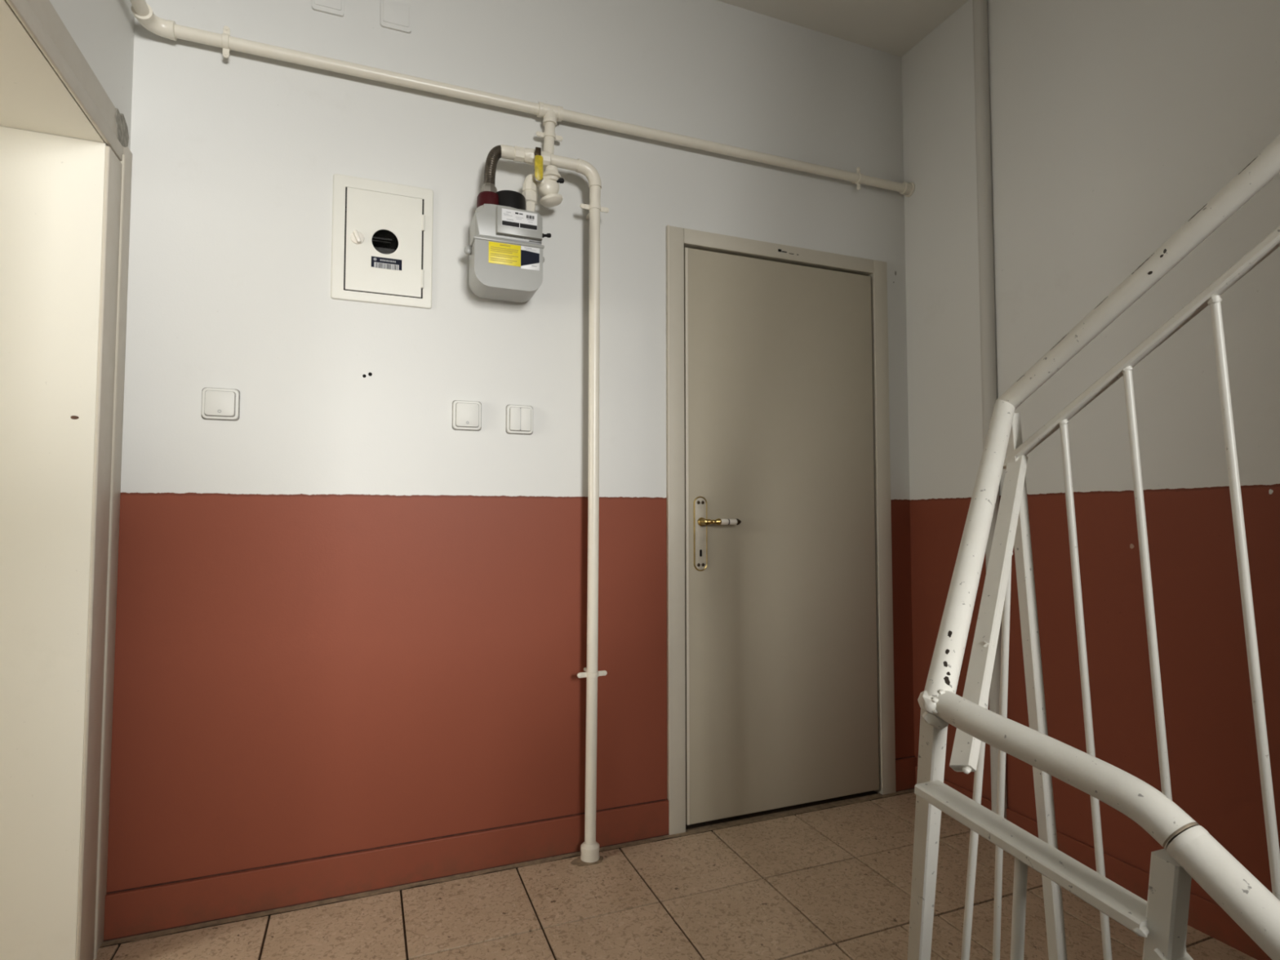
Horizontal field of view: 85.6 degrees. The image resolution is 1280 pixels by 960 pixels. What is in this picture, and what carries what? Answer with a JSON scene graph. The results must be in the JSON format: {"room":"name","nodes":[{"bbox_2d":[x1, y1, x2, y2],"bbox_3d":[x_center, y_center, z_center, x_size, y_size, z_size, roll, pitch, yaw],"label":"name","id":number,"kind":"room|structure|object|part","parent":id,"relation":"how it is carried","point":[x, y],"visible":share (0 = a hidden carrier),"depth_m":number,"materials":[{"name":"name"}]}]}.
{"room":"apartment stairwell landing","nodes":[
{"label":"apartment stairwell landing","id":0,"kind":"room"},
{"bbox_2d":[0,0,104,142],"bbox_3d":[-2.293,-0.974,0.733,2.551,0.228,1.020,1,-3,-22],"label":"ceiling","id":1,"kind":"structure","parent":0,"point":[33,97],"depth_m":1.47,"materials":[{"name":"beige paint"}]},
{"bbox_2d":[0,126,106,959],"bbox_3d":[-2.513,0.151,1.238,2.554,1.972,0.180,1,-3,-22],"label":"door","id":2,"kind":"structure","parent":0,"point":[51,186],"depth_m":1.60,"materials":[{"name":"beige paint"}]},
{"bbox_2d":[4,0,134,149],"bbox_3d":[-0.408,-0.372,-0.010,0.836,6.100,4.100,1,-3,-22],"label":"wall","id":3,"kind":"structure","parent":0,"point":[103,30],"depth_m":1.69,"materials":[{"name":"paint"}]},
{"bbox_2d":[5,0,132,959],"bbox_3d":[-1.145,0.094,1.237,0.044,2.085,1.199,1,-3,-22],"label":"door frame","id":4,"kind":"structure","parent":3,"relation":"in","point":[40,19],"depth_m":1.67,"materials":[{"name":"paint"}]},
{"bbox_3d":[-1.130,-0.912,1.246,0.025,0.073,1.118,1,-3,-22],"label":"head casing","id":5,"kind":"part","parent":4,"relation":"part of","materials":[{"name":"paint"}]},
{"bbox_3d":[-1.343,0.144,1.760,0.007,2.035,0.077,1,-3,-22],"label":"casing","id":6,"kind":"part","parent":4,"relation":"part of","materials":[{"name":"paint"}]},
{"bbox_2d":[0,0,914,892],"bbox_3d":[-0.806,-0.360,2.174,4.400,3.120,0.251,1,-3,-22],"label":"wall","id":7,"kind":"structure","parent":0,"point":[348,618],"depth_m":2.08,"materials":[{"name":"paint"}]},
{"bbox_2d":[200,387,239,421],"bbox_3d":[-1.146,-0.208,1.887,0.091,0.088,0.019,1,-3,-22],"label":"light switch","id":8,"kind":"object","parent":7,"relation":"attached to","point":[217,403],"visible":1,"depth_m":1.88,"materials":[{"name":"plastic"}]},
{"bbox_2d":[311,0,344,17],"bbox_3d":[-0.920,-1.421,2.040,0.087,0.088,0.010,1,-3,-22],"label":"cover","id":9,"kind":"object","parent":7,"relation":"attached to","point":[335,7],"visible":1,"depth_m":2.04,"materials":[{"name":"paint"}]},
{"bbox_3d":[-0.918,-1.425,2.037,0.073,0.067,0.003,1,-3,-22],"label":"plate","id":10,"kind":"part","parent":9,"relation":"part of","materials":[{"name":"paint"}]},
{"bbox_2d":[330,173,433,308],"bbox_3d":[-0.764,-0.711,2.060,0.283,0.372,0.026,1,-3,-22],"label":"electrical panel","id":11,"kind":"object","parent":7,"relation":"attached to","point":[382,236],"visible":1,"depth_m":2.06,"materials":[{"name":"paint"}]},
{"bbox_3d":[-0.830,-0.714,2.029,0.038,0.038,0.018,1,-3,-22],"label":"turn knob","id":12,"kind":"part","parent":11,"relation":"part of","materials":[{"name":"plastic"}]},
{"bbox_3d":[-0.763,-0.708,2.067,0.212,0.304,0.004,1,-3,-22],"label":"cabinet door","id":13,"kind":"part","parent":11,"relation":"part of","materials":[{"name":"paint"}]},
{"bbox_2d":[373,257,395,262],"bbox_3d":[-0.761,-0.655,2.062,0.063,0.009,0.002,1,-3,-22],"label":"print","id":14,"kind":"object","parent":11,"relation":"on","point":[375,260],"depth_m":2.06},
{"bbox_3d":[-0.756,-0.647,2.064,0.086,0.032,0.001,1,-3,-22],"label":"label plate","id":15,"kind":"part","parent":11,"relation":"part of","materials":[{"name":"paper"}]},
{"bbox_2d":[102,798,669,942],"bbox_3d":[-0.624,1.119,2.036,1.571,0.118,0.014,1,-3,-22],"label":"baseboard","id":16,"kind":"structure","parent":7,"relation":"attached to","point":[145,909],"depth_m":1.96,"materials":[{"name":"paint"}]},
{"bbox_2d":[380,0,411,33],"bbox_3d":[-0.744,-1.417,2.109,0.089,0.089,0.010,1,-3,-22],"label":"cover","id":17,"kind":"object","parent":7,"relation":"attached to","point":[396,15],"visible":1,"depth_m":2.11,"materials":[{"name":"paint"}]},
{"bbox_3d":[-0.743,-1.421,2.106,0.075,0.068,0.003,1,-3,-22],"label":"plate","id":18,"kind":"part","parent":17,"relation":"part of","materials":[{"name":"paint"}]},
{"bbox_2d":[452,400,481,431],"bbox_3d":[-0.533,-0.199,2.131,0.089,0.092,0.019,1,-3,-22],"label":"light switch","id":19,"kind":"object","parent":7,"relation":"attached to","point":[466,415],"visible":1,"depth_m":2.12,"materials":[{"name":"plastic"}]},
{"bbox_2d":[505,404,533,435],"bbox_3d":[-0.380,-0.192,2.192,0.087,0.094,0.018,1,-3,-22],"label":"light switch","id":20,"kind":"object","parent":7,"relation":"attached to","point":[519,418],"visible":1,"depth_m":2.19,"materials":[{"name":"plastic"}]},
{"bbox_2d":[129,0,915,211],"bbox_3d":[0.118,-1.050,1.715,2.610,0.440,1.352,1,-3,-22],"label":"supply pipe","id":21,"kind":"object","parent":7,"relation":"attached to","point":[548,188],"visible":0.99,"depth_m":2.16,"materials":[{"name":"metal"}]},
{"bbox_2d":[463,182,551,302],"bbox_3d":[-0.406,-0.731,2.114,0.251,0.332,0.139,1,-3,-22],"label":"gas meter","id":22,"kind":"object","parent":21,"relation":"hanging from","point":[506,259],"visible":1,"depth_m":2.06,"materials":[{"name":"grey metal"}]},
{"bbox_2d":[490,244,518,262],"bbox_3d":[-0.402,-0.672,2.051,0.083,0.051,0.002,1,-3,-22],"label":"print","id":23,"kind":"object","parent":22,"relation":"attached to","point":[500,253],"depth_m":2.05},
{"bbox_2d":[503,211,533,222],"bbox_3d":[-0.362,-0.782,2.060,0.091,0.023,0.002,1,-3,-22],"label":"print","id":24,"kind":"object","parent":22,"relation":"on","point":[508,216],"depth_m":2.06},
{"bbox_2d":[520,249,539,266],"bbox_3d":[-0.330,-0.664,2.080,0.056,0.049,0.002,1,-3,-22],"label":"print","id":25,"kind":"object","parent":22,"relation":"attached to","point":[528,257],"depth_m":2.08},
{"bbox_2d":[483,144,608,862],"bbox_3d":[-0.287,0.073,2.134,0.400,2.217,0.110,2,-3,-34],"label":"pipe","id":26,"kind":"object","parent":7,"relation":"attached to","point":[589,848],"visible":0.94,"depth_m":2.18,"materials":[{"name":"metal"}]},
{"bbox_3d":[-0.317,-1.010,2.139,0.020,0.031,0.020,1,-3,-22],"label":"valve stem","id":27,"kind":"part","parent":26,"relation":"part of","materials":[{"name":"gold metal"}]},
{"bbox_3d":[-0.312,-0.960,2.128,0.025,0.078,0.007,1,-3,-22],"label":"valve lever","id":28,"kind":"part","parent":26,"relation":"part of","materials":[{"name":"yellow plastic"}]},
{"bbox_2d":[666,225,895,835],"bbox_3d":[0.508,0.162,2.634,1.000,2.120,0.304,1,-3,-22],"label":"door","id":29,"kind":"structure","parent":7,"relation":"in","point":[780,653],"depth_m":2.52,"materials":[{"name":"paint"}]},
{"bbox_3d":[0.112,0.153,2.406,0.062,2.080,0.076,1,-3,-22],"label":"casing","id":30,"kind":"part","parent":29,"relation":"part of","materials":[{"name":"paint"}]},
{"bbox_3d":[0.210,0.186,2.404,0.045,0.252,0.004,1,-3,-22],"label":"handle plate","id":31,"kind":"part","parent":29,"relation":"part of","materials":[{"name":"white metal"}]},
{"bbox_3d":[0.526,-0.851,2.618,0.829,0.054,0.076,1,-3,-22],"label":"head casing","id":32,"kind":"part","parent":29,"relation":"part of","materials":[{"name":"paint"}]},
{"bbox_3d":[0.942,0.169,2.736,0.066,2.080,0.076,1,-3,-22],"label":"casing","id":33,"kind":"part","parent":29,"relation":"part of","materials":[{"name":"paint"}]},
{"bbox_2d":[895,755,916,791],"bbox_3d":[1.022,1.147,2.691,0.133,0.124,0.014,1,-3,-22],"label":"baseboard","id":34,"kind":"structure","parent":7,"relation":"attached to","point":[904,766],"depth_m":2.69,"materials":[{"name":"paint"}]},
{"bbox_2d":[94,788,1257,959],"bbox_3d":[-1.088,1.212,1.162,5.182,0.164,1.285,1,-3,-22],"label":"floor","id":35,"kind":"structure","parent":0,"point":[829,881],"depth_m":1.87,"materials":[{"name":"tile"}]},
{"bbox_3d":[0.841,0.494,-0.199,2.628,1.158,2.700,1,-3,-22],"label":"flight","id":36,"kind":"object","parent":35,"relation":"on","visible":0},
{"bbox_2d":[907,134,1279,959],"bbox_3d":[0.810,0.124,0.220,0.461,3.254,2.202,1,-3,-22],"label":"stair railing","id":37,"kind":"object","parent":36,"relation":"attached to","point":[1189,851],"visible":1,"depth_m":0.90,"materials":[{"name":"metal"}]},
{"bbox_3d":[0.529,0.161,1.031,0.032,0.430,0.431,-2,-3,38],"label":"rail","id":38,"kind":"part","parent":37,"relation":"part of","materials":[{"name":"metal"}]},
{"bbox_3d":[0.387,0.371,0.703,0.040,0.035,0.263,1,-3,-22],"label":"rail","id":39,"kind":"part","parent":37,"relation":"part of","materials":[{"name":"metal"}]},
{"bbox_3d":[0.659,0.426,1.148,0.029,1.094,0.094,1,-3,-22],"label":"post","id":40,"kind":"part","parent":37,"relation":"part of","materials":[{"name":"metal"}]},
{"bbox_3d":[1.027,-0.831,0.293,0.034,1.340,2.092,1,-3,-22],"label":"handrail","id":41,"kind":"part","parent":37,"relation":"part of","materials":[{"name":"metal"}]},
{"bbox_3d":[1.018,-0.720,0.310,0.022,1.316,2.036,1,-3,-22],"label":"rail","id":42,"kind":"part","parent":37,"relation":"part of","materials":[{"name":"metal"}]},
{"bbox_3d":[0.435,0.875,0.560,0.032,1.126,0.069,1,-3,-22],"label":"post","id":43,"kind":"part","parent":37,"relation":"part of","materials":[{"name":"metal"}]},
{"bbox_3d":[0.685,0.805,-0.060,0.030,0.893,1.343,1,-3,-22],"label":"rail","id":44,"kind":"part","parent":37,"relation":"part of","materials":[{"name":"metal"}]},
{"bbox_3d":[0.708,0.730,-0.113,0.035,0.964,1.436,1,-3,-22],"label":"handrail","id":45,"kind":"part","parent":37,"relation":"part of","materials":[{"name":"metal"}]},
{"bbox_2d":[716,0,968,57],"bbox_3d":[0.600,-2.628,0.552,2.628,1.542,4.000,1,-3,-22],"label":"ceiling","id":46,"kind":"structure","parent":0,"point":[894,27],"depth_m":2.62,"materials":[{"name":"paint"}]},
{"bbox_2d":[901,0,1279,904],"bbox_3d":[1.932,-0.329,0.921,0.201,6.100,4.100,1,-3,-22],"label":"wall","id":47,"kind":"structure","parent":0,"point":[1113,123],"depth_m":2.02,"materials":[{"name":"paint"}]},
{"bbox_2d":[972,0,1007,819],"bbox_3d":[1.218,-0.287,2.407,0.064,2.960,0.064,1,-3,-22],"label":"riser pipe","id":48,"kind":"object","parent":47,"relation":"attached to","point":[982,106],"visible":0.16,"depth_m":2.41,"materials":[{"name":"metal"}]},
{"bbox_2d":[915,766,1271,959],"bbox_3d":[1.318,1.138,2.115,0.010,0.088,1.278,1,-3,-22],"label":"baseboard","id":49,"kind":"structure","parent":47,"relation":"attached to","point":[1206,916],"depth_m":1.93,"materials":[{"name":"paint"}]}
]}

